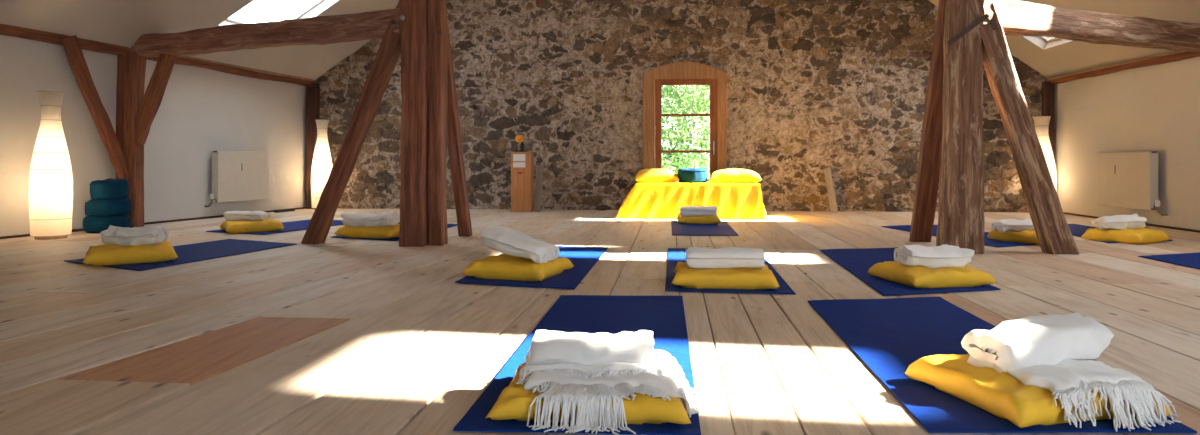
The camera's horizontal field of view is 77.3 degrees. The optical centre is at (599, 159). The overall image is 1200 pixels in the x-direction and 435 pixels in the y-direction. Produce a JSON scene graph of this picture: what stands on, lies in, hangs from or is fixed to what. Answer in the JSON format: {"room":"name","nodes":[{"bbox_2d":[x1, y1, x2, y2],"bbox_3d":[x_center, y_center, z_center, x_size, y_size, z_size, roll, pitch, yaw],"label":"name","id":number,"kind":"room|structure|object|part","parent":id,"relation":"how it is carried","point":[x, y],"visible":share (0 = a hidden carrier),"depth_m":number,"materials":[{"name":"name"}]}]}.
{"room":"exercise studio","nodes":[
{"label":"exercise studio","id":0,"kind":"room"},
{"bbox_2d":[0,35,305,236],"bbox_3d":[-5.671,-0.251,4.337,0.178,1.901,12.921,0,0,14],"label":"wall","id":1,"kind":"structure","parent":0,"point":[201,112],"depth_m":8.03,"materials":[{"name":"paint"}]},
{"bbox_2d":[0,207,305,238],"bbox_3d":[-5.586,0.659,4.278,0.022,0.022,12.591,0,0,14],"label":"baseboard","id":2,"kind":"structure","parent":1,"relation":"attached to","point":[176,220],"depth_m":8.04,"materials":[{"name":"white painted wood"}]},
{"bbox_2d":[147,56,313,85],"bbox_3d":[-4.365,-1.067,8.983,0.126,0.087,2.883,0,-1,14],"label":"wall plate","id":3,"kind":"object","parent":1,"relation":"attached to","point":[179,60],"visible":0.77,"depth_m":8.94,"materials":[{"name":"brown wood"}]},
{"bbox_2d":[204,151,267,206],"bbox_3d":[-4.339,0.218,8.996,0.138,0.646,0.949,0,0,14],"label":"radiator","id":4,"kind":"object","parent":1,"relation":"attached to","point":[236,175],"visible":1,"depth_m":8.92,"materials":[{"name":"metal"}]},
{"bbox_2d":[178,56,314,81],"bbox_3d":[-4.340,-1.117,9.031,0.104,0.063,2.797,0,0,14],"label":"trim","id":5,"kind":"structure","parent":1,"relation":"attached to","point":[194,58],"depth_m":9.16,"materials":[{"name":"brown wood"}]},
{"bbox_2d":[0,209,1199,434],"bbox_3d":[-1.443,0.684,4.031,14.990,0.032,12.950,0,0,5],"label":"floor","id":6,"kind":"structure","parent":0,"point":[335,336],"depth_m":2.99,"materials":[{"name":"brown wood"}]},
{"bbox_2d":[29,91,72,239],"bbox_3d":[-4.689,0.044,6.407,0.308,1.252,0.308,0,0,-26],"label":"floor lamp","id":7,"kind":"object","parent":6,"relation":"on","point":[50,177],"visible":1,"depth_m":6.32,"materials":[{"name":"paper"}]},
{"bbox_2d":[83,215,130,232],"bbox_3d":[-4.593,0.590,6.991,0.381,0.160,0.355,0,0,-15],"label":"cushion","id":8,"kind":"object","parent":6,"relation":"on","point":[90,224],"visible":0.7,"depth_m":6.84,"materials":[{"name":"teal fabric"}]},
{"bbox_2d":[85,198,131,216],"bbox_3d":[-4.588,0.439,6.999,0.343,0.161,0.367,0,1,35],"label":"cushion","id":9,"kind":"object","parent":8,"relation":"on","point":[115,207],"visible":0.92,"depth_m":6.87,"materials":[{"name":"teal fabric"}]},
{"bbox_2d":[89,178,128,199],"bbox_3d":[-4.581,0.275,7.006,0.307,0.203,0.338,0,0,-2],"label":"cushion","id":10,"kind":"object","parent":9,"relation":"on","point":[107,189],"visible":0.98,"depth_m":6.88,"materials":[{"name":"teal fabric"}]},
{"bbox_2d":[116,52,146,227],"bbox_3d":[-4.706,-0.200,7.516,0.236,1.740,0.184,0,0,5],"label":"wall post","id":11,"kind":"object","parent":6,"relation":"on","point":[131,67],"visible":0.7,"depth_m":7.44,"materials":[{"name":"brown wood"}]},
{"bbox_2d":[61,35,128,182],"bbox_3d":[-4.772,-0.455,7.147,0.094,1.381,0.769,0,0,14],"label":"brace","id":12,"kind":"object","parent":11,"relation":"attached to","point":[71,45],"visible":0.96,"depth_m":7.08,"materials":[{"name":"brown wood"}]},
{"bbox_2d":[136,54,176,144],"bbox_3d":[-4.429,-0.628,7.434,0.591,0.956,0.116,0,0,22],"label":"brace","id":13,"kind":"object","parent":11,"relation":"attached to","point":[153,96],"visible":0.91,"depth_m":7.40,"materials":[{"name":"brown wood"}]},
{"bbox_2d":[65,239,295,270],"bbox_3d":[-2.937,0.663,5.400,0.840,0.008,1.621,0,0,16],"label":"yoga mat","id":14,"kind":"object","parent":6,"relation":"on","point":[188,253],"visible":0.7,"depth_m":5.43,"materials":[{"name":"blue rubber"}]},
{"bbox_2d":[82,241,177,265],"bbox_3d":[-3.100,0.606,4.959,0.520,0.116,0.520,0,0,-33],"label":"pillow","id":15,"kind":"object","parent":14,"relation":"on","point":[104,254],"visible":0.91,"depth_m":4.79,"materials":[{"name":"yellow fabric"}]},
{"bbox_2d":[99,225,168,245],"bbox_3d":[-3.115,0.515,5.013,0.354,0.160,0.273,0,0,-5],"label":"folded towel","id":16,"kind":"object","parent":15,"relation":"on","point":[154,234],"visible":0.97,"depth_m":4.92,"materials":[{"name":"white fabric"}]},
{"bbox_2d":[206,219,343,234],"bbox_3d":[-3.104,0.663,7.536,0.735,0.008,1.568,0,0,18],"label":"yoga mat","id":17,"kind":"object","parent":6,"relation":"on","point":[302,224],"visible":0.5,"depth_m":7.35,"materials":[{"name":"blue rubber"}]},
{"bbox_2d":[220,219,283,232],"bbox_3d":[-3.272,0.611,7.045,0.500,0.106,0.500,0,0,-33],"label":"pillow","id":18,"kind":"object","parent":17,"relation":"on","point":[235,226],"visible":0.9,"depth_m":6.88,"materials":[{"name":"yellow fabric"}]},
{"bbox_2d":[223,211,270,220],"bbox_3d":[-3.322,0.526,7.046,0.387,0.097,0.210,0,0,8],"label":"folded towel","id":19,"kind":"object","parent":18,"relation":"on","point":[229,215],"visible":0.99,"depth_m":6.98,"materials":[{"name":"white fabric"}]},
{"bbox_2d":[274,208,294,212],"bbox_3d":[-4.073,0.651,9.684,0.060,0.035,0.340,0,0,15],"label":"power strip","id":20,"kind":"object","parent":6,"relation":"on","point":[289,209],"visible":1,"depth_m":9.64,"materials":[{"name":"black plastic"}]},
{"bbox_2d":[305,86,319,208],"bbox_3d":[-3.957,-0.170,10.324,0.169,1.680,0.115,0,0,5],"label":"wall post","id":21,"kind":"object","parent":6,"relation":"on","point":[312,92],"visible":0.65,"depth_m":10.28,"materials":[{"name":"brown wood"}]},
{"bbox_2d":[311,119,332,209],"bbox_3d":[-3.750,0.063,10.125,0.284,1.215,0.284,0,0,28],"label":"floor lamp","id":22,"kind":"object","parent":6,"relation":"on","point":[322,165],"visible":0.85,"depth_m":10.03,"materials":[{"name":"paper"}]},
{"bbox_2d":[301,0,400,243],"bbox_3d":[-1.872,-0.380,5.981,1.019,2.185,0.158,0,0,7],"label":"brace","id":23,"kind":"object","parent":6,"relation":"on","point":[378,79],"visible":0.93,"depth_m":5.93,"materials":[{"name":"brown wood"}]},
{"bbox_2d":[331,222,456,240],"bbox_3d":[-1.882,0.663,7.077,0.760,0.009,1.770,0,0,5],"label":"yoga mat","id":24,"kind":"object","parent":6,"relation":"on","point":[448,225],"visible":0.13,"depth_m":6.36,"materials":[{"name":"blue rubber"}]},
{"bbox_2d":[334,224,399,238],"bbox_3d":[-1.943,0.611,6.546,0.560,0.106,0.460,0,0,18],"label":"pillow","id":25,"kind":"object","parent":24,"relation":"on","point":[382,232],"visible":0.7,"depth_m":6.36,"materials":[{"name":"yellow fabric"}]},
{"bbox_2d":[341,211,399,226],"bbox_3d":[-1.987,0.525,6.502,0.456,0.168,0.252,0,0,17],"label":"folded towel","id":26,"kind":"object","parent":25,"relation":"on","point":[391,218],"visible":0.96,"depth_m":6.43,"materials":[{"name":"white fabric"}]},
{"bbox_2d":[399,0,428,246],"bbox_3d":[-1.445,-1.190,5.890,0.214,3.720,0.221,0,0,5],"label":"timber post","id":27,"kind":"object","parent":6,"relation":"on","point":[413,232],"visible":0.92,"depth_m":5.79,"materials":[{"name":"brown wood"}]},
{"bbox_2d":[129,8,399,56],"bbox_3d":[-3.158,-1.114,6.788,3.741,0.233,0.221,1,1,28],"label":"tie beam","id":28,"kind":"structure","parent":27,"relation":"attached to","point":[319,30],"depth_m":6.55,"materials":[{"name":"brown wood"}]},
{"bbox_2d":[427,0,447,245],"bbox_3d":[-1.284,-1.210,5.937,0.143,3.760,0.171,0,0,5],"label":"timber post","id":29,"kind":"object","parent":6,"relation":"on","point":[437,98],"visible":1,"depth_m":5.87,"materials":[{"name":"brown wood"}]},
{"bbox_2d":[446,6,471,236],"bbox_3d":[-1.248,-0.452,6.255,0.117,2.298,0.877,0,0,9],"label":"brace","id":30,"kind":"object","parent":6,"relation":"on","point":[455,148],"visible":0.69,"depth_m":6.34,"materials":[{"name":"brown wood"}]},
{"bbox_2d":[511,152,533,211],"bbox_3d":[-1.008,0.282,9.748,0.256,0.775,0.225,0,0,5],"label":"pedestal","id":31,"kind":"object","parent":6,"relation":"on","point":[522,163],"visible":1,"depth_m":9.64,"materials":[{"name":"brown wood"}]},
{"bbox_2d":[514,133,524,151],"bbox_3d":[-1.041,-0.231,9.744,0.145,0.250,0.108,0,0,5],"label":"ornament","id":32,"kind":"object","parent":31,"relation":"on","point":[519,138],"visible":1,"depth_m":9.72,"materials":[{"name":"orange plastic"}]},
{"bbox_2d":[455,246,607,288],"bbox_3d":[-0.363,0.663,4.852,0.690,0.009,1.930,0,0,5],"label":"yoga mat","id":33,"kind":"object","parent":6,"relation":"on","point":[583,259],"visible":0.44,"depth_m":4.30,"materials":[{"name":"blue rubber"}]},
{"bbox_2d":[461,254,574,280],"bbox_3d":[-0.464,0.607,4.324,0.500,0.115,0.470,0,0,19],"label":"pillow","id":34,"kind":"object","parent":33,"relation":"on","point":[502,266],"visible":0.88,"depth_m":4.16,"materials":[{"name":"yellow fabric"}]},
{"bbox_2d":[479,226,559,263],"bbox_3d":[-0.467,0.478,4.281,0.438,0.195,0.258,0,0,31],"label":"folded towel","id":35,"kind":"object","parent":34,"relation":"on","point":[505,240],"visible":1,"depth_m":4.20,"materials":[{"name":"white fabric"}]},
{"bbox_2d":[534,165,542,211],"bbox_3d":[-0.808,0.371,9.895,0.090,0.615,0.325,0,0,2],"label":"wooden board","id":36,"kind":"object","parent":6,"relation":"on","point":[539,171],"visible":0.99,"depth_m":9.88,"materials":[{"name":"brown wood"}]},
{"bbox_2d":[453,295,700,434],"bbox_3d":[0.027,0.663,2.740,0.610,0.009,1.860,0,0,5],"label":"yoga mat","id":37,"kind":"object","parent":6,"relation":"on","point":[664,316],"visible":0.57,"depth_m":2.90,"materials":[{"name":"blue rubber"}]},
{"bbox_2d":[486,362,690,423],"bbox_3d":[-0.018,0.625,2.061,0.510,0.078,0.430,0,0,3],"label":"pillow","id":38,"kind":"object","parent":37,"relation":"on","point":[514,402],"visible":0.3,"depth_m":1.87,"materials":[{"name":"yellow fabric"}]},
{"bbox_2d":[516,330,705,434],"bbox_3d":[0.031,0.571,2.031,0.521,0.179,0.502,0,0,5],"label":"blanket","id":39,"kind":"object","parent":38,"relation":"on","point":[586,370],"visible":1,"depth_m":2.00,"materials":[{"name":"white fabric"}]},
{"bbox_2d":[615,181,766,218],"bbox_3d":[1.069,0.466,8.948,1.743,0.402,0.996,0,0,5],"label":"tablecloth","id":40,"kind":"object","parent":6,"relation":"on","point":[644,200],"visible":0.84,"depth_m":8.51,"materials":[{"name":"yellow fabric"}]},
{"bbox_2d":[635,168,678,182],"bbox_3d":[0.671,0.181,8.927,0.520,0.168,0.460,0,0,1],"label":"pillow","id":41,"kind":"object","parent":40,"relation":"on","point":[652,175],"visible":1,"depth_m":8.73,"materials":[{"name":"yellow fabric"}]},
{"bbox_2d":[677,168,706,182],"bbox_3d":[1.084,0.177,8.797,0.349,0.176,0.347,0,0,-25],"label":"cushion","id":42,"kind":"object","parent":40,"relation":"on","point":[685,175],"visible":0.98,"depth_m":8.65,"materials":[{"name":"teal fabric"}]},
{"bbox_2d":[709,168,760,182],"bbox_3d":[1.587,0.182,8.839,0.600,0.165,0.480,0,0,8],"label":"pillow","id":43,"kind":"object","parent":40,"relation":"on","point":[734,175],"visible":1,"depth_m":8.64,"materials":[{"name":"yellow fabric"}]},
{"bbox_2d":[671,221,738,235],"bbox_3d":[0.994,0.663,7.349,0.595,0.010,1.520,0,0,5],"label":"yoga mat","id":44,"kind":"object","parent":6,"relation":"on","point":[723,228],"visible":0.88,"depth_m":7.14,"materials":[{"name":"blue rubber"}]},
{"bbox_2d":[676,213,720,223],"bbox_3d":[1.038,0.613,7.937,0.450,0.103,0.400,0,0,3],"label":"pillow","id":45,"kind":"object","parent":44,"relation":"on","point":[709,219],"visible":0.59,"depth_m":7.76,"materials":[{"name":"yellow fabric"}]},
{"bbox_2d":[680,206,716,215],"bbox_3d":[1.026,0.536,7.817,0.385,0.116,0.223,0,0,4],"label":"folded towel","id":46,"kind":"object","parent":45,"relation":"on","point":[686,210],"visible":1,"depth_m":7.73,"materials":[{"name":"white fabric"}]},
{"bbox_2d":[665,248,795,294],"bbox_3d":[0.748,0.663,4.675,0.665,0.009,1.870,0,0,5],"label":"yoga mat","id":47,"kind":"object","parent":6,"relation":"on","point":[675,255],"visible":0.35,"depth_m":3.96,"materials":[{"name":"blue rubber"}]},
{"bbox_2d":[671,262,779,289],"bbox_3d":[0.664,0.615,4.035,0.550,0.098,0.460,0,0,6],"label":"pillow","id":48,"kind":"object","parent":47,"relation":"on","point":[687,277],"visible":0.8,"depth_m":3.84,"materials":[{"name":"yellow fabric"}]},
{"bbox_2d":[685,247,764,268],"bbox_3d":[0.668,0.526,4.024,0.415,0.115,0.286,0,0,5],"label":"folded towel","id":49,"kind":"object","parent":48,"relation":"on","point":[696,257],"visible":1,"depth_m":3.92,"materials":[{"name":"white fabric"}]},
{"bbox_2d":[823,168,837,211],"bbox_3d":[2.978,0.390,9.686,0.085,0.576,0.203,0,0,-24],"label":"wooden board","id":50,"kind":"object","parent":6,"relation":"on","point":[827,171],"visible":1,"depth_m":9.67,"materials":[{"name":"brown wood"}]},
{"bbox_2d":[820,247,1000,295],"bbox_3d":[1.838,0.663,4.681,0.695,0.009,2.090,0,0,5],"label":"yoga mat","id":51,"kind":"object","parent":6,"relation":"on","point":[858,261],"visible":0.59,"depth_m":4.49,"materials":[{"name":"blue rubber"}]},
{"bbox_2d":[868,261,996,287],"bbox_3d":[1.794,0.615,4.087,0.480,0.098,0.470,0,0,-11],"label":"pillow","id":52,"kind":"object","parent":51,"relation":"on","point":[914,276],"visible":0.81,"depth_m":3.91,"materials":[{"name":"yellow fabric"}]},
{"bbox_2d":[894,244,974,268],"bbox_3d":[1.813,0.527,4.094,0.354,0.138,0.261,0,0,-5],"label":"folded towel","id":53,"kind":"object","parent":52,"relation":"on","point":[943,256],"visible":0.98,"depth_m":4.00,"materials":[{"name":"white fabric"}]},
{"bbox_2d":[909,0,945,241],"bbox_3d":[2.631,-0.423,5.848,0.164,2.244,0.778,0,0,1],"label":"brace","id":54,"kind":"object","parent":6,"relation":"on","point":[928,171],"visible":0.7,"depth_m":5.92,"materials":[{"name":"brown wood"}]},
{"bbox_2d":[881,225,1035,246],"bbox_3d":[3.220,0.663,6.703,0.705,0.009,1.882,0,0,-10],"label":"yoga mat","id":55,"kind":"object","parent":6,"relation":"on","point":[987,241],"visible":0.29,"depth_m":6.17,"materials":[{"name":"blue rubber"}]},
{"bbox_2d":[987,230,1038,244],"bbox_3d":[3.500,0.609,6.114,0.460,0.111,0.460,0,0,-33],"label":"pillow","id":56,"kind":"object","parent":55,"relation":"on","point":[1026,236],"visible":0.38,"depth_m":6.01,"materials":[{"name":"yellow fabric"}]},
{"bbox_2d":[991,219,1034,231],"bbox_3d":[3.429,0.529,6.107,0.412,0.112,0.234,0,0,0],"label":"folded towel","id":57,"kind":"object","parent":56,"relation":"on","point":[1004,225],"visible":0.71,"depth_m":6.03,"materials":[{"name":"white fabric"}]},
{"bbox_2d":[936,0,984,253],"bbox_3d":[2.653,-0.955,5.489,0.270,3.250,0.254,1,0,5],"label":"timber post","id":58,"kind":"object","parent":6,"relation":"on","point":[961,177],"visible":0.92,"depth_m":5.39,"materials":[{"name":"brown wood"}]},
{"bbox_2d":[947,13,997,45],"bbox_3d":[2.659,-0.930,5.346,0.361,0.227,0.037,0,0,1],"label":"strap","id":59,"kind":"object","parent":58,"relation":"attached to","point":[989,16],"visible":1,"depth_m":5.34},
{"bbox_2d":[977,0,1199,52],"bbox_3d":[4.115,-1.050,6.024,3.087,0.232,0.221,0,0,-23],"label":"tie beam","id":60,"kind":"structure","parent":58,"relation":"attached to","point":[1017,18],"depth_m":5.83,"materials":[{"name":"brown wood"}]},
{"bbox_2d":[808,296,1196,432],"bbox_3d":[1.221,0.663,2.726,0.660,0.009,1.860,0,0,5],"label":"yoga mat","id":61,"kind":"object","parent":6,"relation":"on","point":[889,335],"visible":0.63,"depth_m":2.63,"materials":[{"name":"blue rubber"}]},
{"bbox_2d":[902,354,1174,427],"bbox_3d":[1.190,0.615,2.086,0.470,0.098,0.470,0,0,-13],"label":"pillow","id":62,"kind":"object","parent":61,"relation":"on","point":[1002,395],"visible":0.58,"depth_m":1.96,"materials":[{"name":"yellow fabric"}]},
{"bbox_2d":[961,312,1180,431],"bbox_3d":[1.273,0.553,2.025,0.395,0.215,0.425,0,0,-13],"label":"blanket","id":63,"kind":"object","parent":62,"relation":"on","point":[1050,352],"visible":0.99,"depth_m":2.01,"materials":[{"name":"white fabric"}]},
{"bbox_2d":[969,0,1079,254],"bbox_3d":[3.008,-0.326,5.421,0.818,2.095,0.155,0,0,4],"label":"brace","id":64,"kind":"object","parent":6,"relation":"on","point":[1054,235],"visible":0.9,"depth_m":5.36,"materials":[{"name":"brown wood"}]},
{"bbox_2d":[1028,116,1056,210],"bbox_3d":[5.521,0.063,9.375,0.324,1.215,0.324,0,0,28],"label":"floor lamp","id":65,"kind":"object","parent":6,"relation":"on","point":[1041,123],"visible":0.43,"depth_m":9.29,"materials":[{"name":"paper"}]},
{"bbox_2d":[1042,82,1054,155],"bbox_3d":[5.667,-0.160,9.502,0.154,1.660,0.073,1,0,5],"label":"wall post","id":66,"kind":"object","parent":6,"relation":"on","point":[1047,87],"visible":0.41,"depth_m":9.47,"materials":[{"name":"brown wood"}]},
{"bbox_2d":[1068,224,1172,242],"bbox_3d":[4.499,0.663,6.892,0.680,0.008,1.860,0,0,5],"label":"yoga mat","id":67,"kind":"object","parent":6,"relation":"on","point":[1077,230],"visible":0.17,"depth_m":7.14,"materials":[{"name":"blue rubber"}]},
{"bbox_2d":[1081,227,1169,243],"bbox_3d":[4.308,0.608,6.157,0.460,0.111,0.460,0,0,-30],"label":"pillow","id":68,"kind":"object","parent":67,"relation":"on","point":[1137,235],"visible":0.81,"depth_m":6.03,"materials":[{"name":"yellow fabric"}]},
{"bbox_2d":[1092,213,1146,229],"bbox_3d":[4.268,0.511,6.165,0.355,0.138,0.220,0,0,-9],"label":"folded towel","id":69,"kind":"object","parent":68,"relation":"on","point":[1133,221],"visible":0.99,"depth_m":6.10,"materials":[{"name":"white fabric"}]},
{"bbox_2d":[1138,252,1199,268],"bbox_3d":[3.996,0.663,4.690,0.660,0.010,1.500,0,0,5],"label":"yoga mat","id":70,"kind":"object","parent":6,"relation":"on","point":[1192,260],"visible":1,"depth_m":5.04,"materials":[{"name":"blue rubber"}]},
{"bbox_2d":[0,0,1199,79],"bbox_3d":[-0.673,-2.780,3.882,12.010,3.569,12.800,0,0,5],"label":"ceiling","id":71,"kind":"structure","parent":0,"point":[117,22],"depth_m":7.65,"materials":[{"name":"paint"}]},
{"bbox_2d":[0,24,70,45],"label":"wall plate","id":72,"kind":"object","parent":71,"relation":"attached to","point":[51,38],"depth_m":6.53,"materials":[{"name":"brown wood"}]},
{"bbox_2d":[78,38,128,55],"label":"wall plate","id":73,"kind":"object","parent":71,"relation":"attached to","point":[96,46],"depth_m":7.19,"materials":[{"name":"brown wood"}]},
{"bbox_2d":[226,0,322,23],"bbox_3d":[-3.435,-1.915,8.432,1.332,0.806,1.033,0,0,5],"label":"window","id":74,"kind":"structure","parent":71,"relation":"attached to","point":[234,20],"depth_m":8.92,"materials":[{"name":"white plastic"}]},
{"bbox_2d":[1015,0,1059,41],"bbox_3d":[4.718,-1.822,8.573,1.196,0.840,0.770,0,0,5],"label":"window","id":75,"kind":"structure","parent":71,"relation":"attached to","point":[1048,39],"depth_m":8.84,"materials":[{"name":"white plastic"}]},
{"bbox_3d":[4.718,-1.822,8.573,1.196,0.840,0.770,0,0,5],"label":"frame","id":76,"kind":"part","parent":75,"relation":"part of","materials":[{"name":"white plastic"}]},
{"bbox_2d":[313,0,1054,211],"bbox_3d":[0.801,-1.879,9.989,10.386,5.177,0.066,0,0,5],"label":"wall","id":77,"kind":"structure","parent":0,"point":[813,86],"depth_m":9.96,"materials":[{"name":"stone"}]},
{"bbox_2d":[596,205,606,210],"bbox_3d":[0.018,0.631,9.944,0.156,0.074,0.114,0,0,5],"label":"stone","id":78,"kind":"object","parent":77,"relation":"attached to","point":[599,207],"visible":1,"depth_m":9.90,"materials":[{"name":"stone"}]},
{"bbox_2d":[642,62,726,180],"bbox_3d":[1.118,-0.443,9.934,1.139,1.705,0.210,0,0,5],"label":"window","id":79,"kind":"structure","parent":77,"relation":"in","point":[677,73],"depth_m":9.89,"materials":[{"name":"brown wood"}]},
{"bbox_3d":[1.139,-0.354,9.932,0.815,1.425,0.060,0,0,5],"label":"sash","id":80,"kind":"part","parent":79,"relation":"part of","materials":[{"name":"brown wood"}]},
{"bbox_2d":[1054,57,1199,229],"bbox_3d":[5.278,-0.158,3.286,0.180,1.715,12.750,0,0,5],"label":"wall","id":81,"kind":"structure","parent":0,"point":[1154,107],"depth_m":7.88,"materials":[{"name":"paint"}]},
{"bbox_2d":[1047,51,1183,79],"bbox_3d":[5.129,-1.022,3.325,0.105,0.022,12.400,0,0,5],"label":"trim","id":82,"kind":"structure","parent":81,"relation":"attached to","point":[1172,52],"depth_m":7.88,"materials":[{"name":"brown wood"}]},
{"bbox_2d":[1049,52,1199,83],"bbox_3d":[5.141,-0.986,3.324,0.133,0.077,12.400,0,0,5],"label":"wall plate","id":83,"kind":"object","parent":81,"relation":"attached to","point":[1186,55],"visible":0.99,"depth_m":7.85,"materials":[{"name":"brown wood"}]},
{"bbox_2d":[1063,212,1199,232],"bbox_3d":[5.176,0.659,3.245,0.012,0.022,12.450,0,0,5],"label":"baseboard","id":84,"kind":"structure","parent":81,"relation":"attached to","point":[1147,224],"depth_m":7.48,"materials":[{"name":"brown wood"}]},
{"bbox_2d":[1097,151,1167,215],"bbox_3d":[5.556,0.233,7.870,0.138,0.636,1.029,0,0,5],"label":"radiator","id":85,"kind":"object","parent":81,"relation":"attached to","point":[1124,179],"visible":1,"depth_m":7.76,"materials":[{"name":"metal"}]},
{"label":"outside","id":86,"kind":"structure","parent":0,"visible":0},
{"bbox_3d":[3.918,1.792,40.812,60.000,4.118,60.000,0,0,5],"label":"ground","id":87,"kind":"structure","parent":86,"visible":0},
{"bbox_2d":[662,85,709,178],"bbox_3d":[2.206,-0.484,16.857,2.957,8.120,3.222,0,0,-40],"label":"tree","id":88,"kind":"object","parent":87,"relation":"on","point":[694,159],"visible":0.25,"depth_m":16.67,"materials":[{"name":"green plant"}]},
{"bbox_2d":[662,85,709,174],"bbox_3d":[0.817,-0.656,18.455,3.970,8.468,3.994,0,0,-39],"label":"tree","id":89,"kind":"object","parent":87,"relation":"on","point":[667,105],"visible":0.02,"depth_m":18.38,"materials":[{"name":"green plant"}]},
{"bbox_2d":[662,85,709,176],"bbox_3d":[2.589,-1.493,24.977,5.097,10.141,5.112,0,0,33],"label":"tree","id":90,"kind":"object","parent":87,"relation":"on","point":[663,86],"visible":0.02,"depth_m":24.30,"materials":[{"name":"green plant"}]},
{"bbox_2d":[663,85,709,179],"bbox_3d":[3.688,-1.022,19.727,3.820,9.197,4.299,0,0,-27],"label":"tree","id":91,"kind":"object","parent":87,"relation":"on","point":[698,104],"visible":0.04,"depth_m":19.28,"materials":[{"name":"green plant"}]}
]}

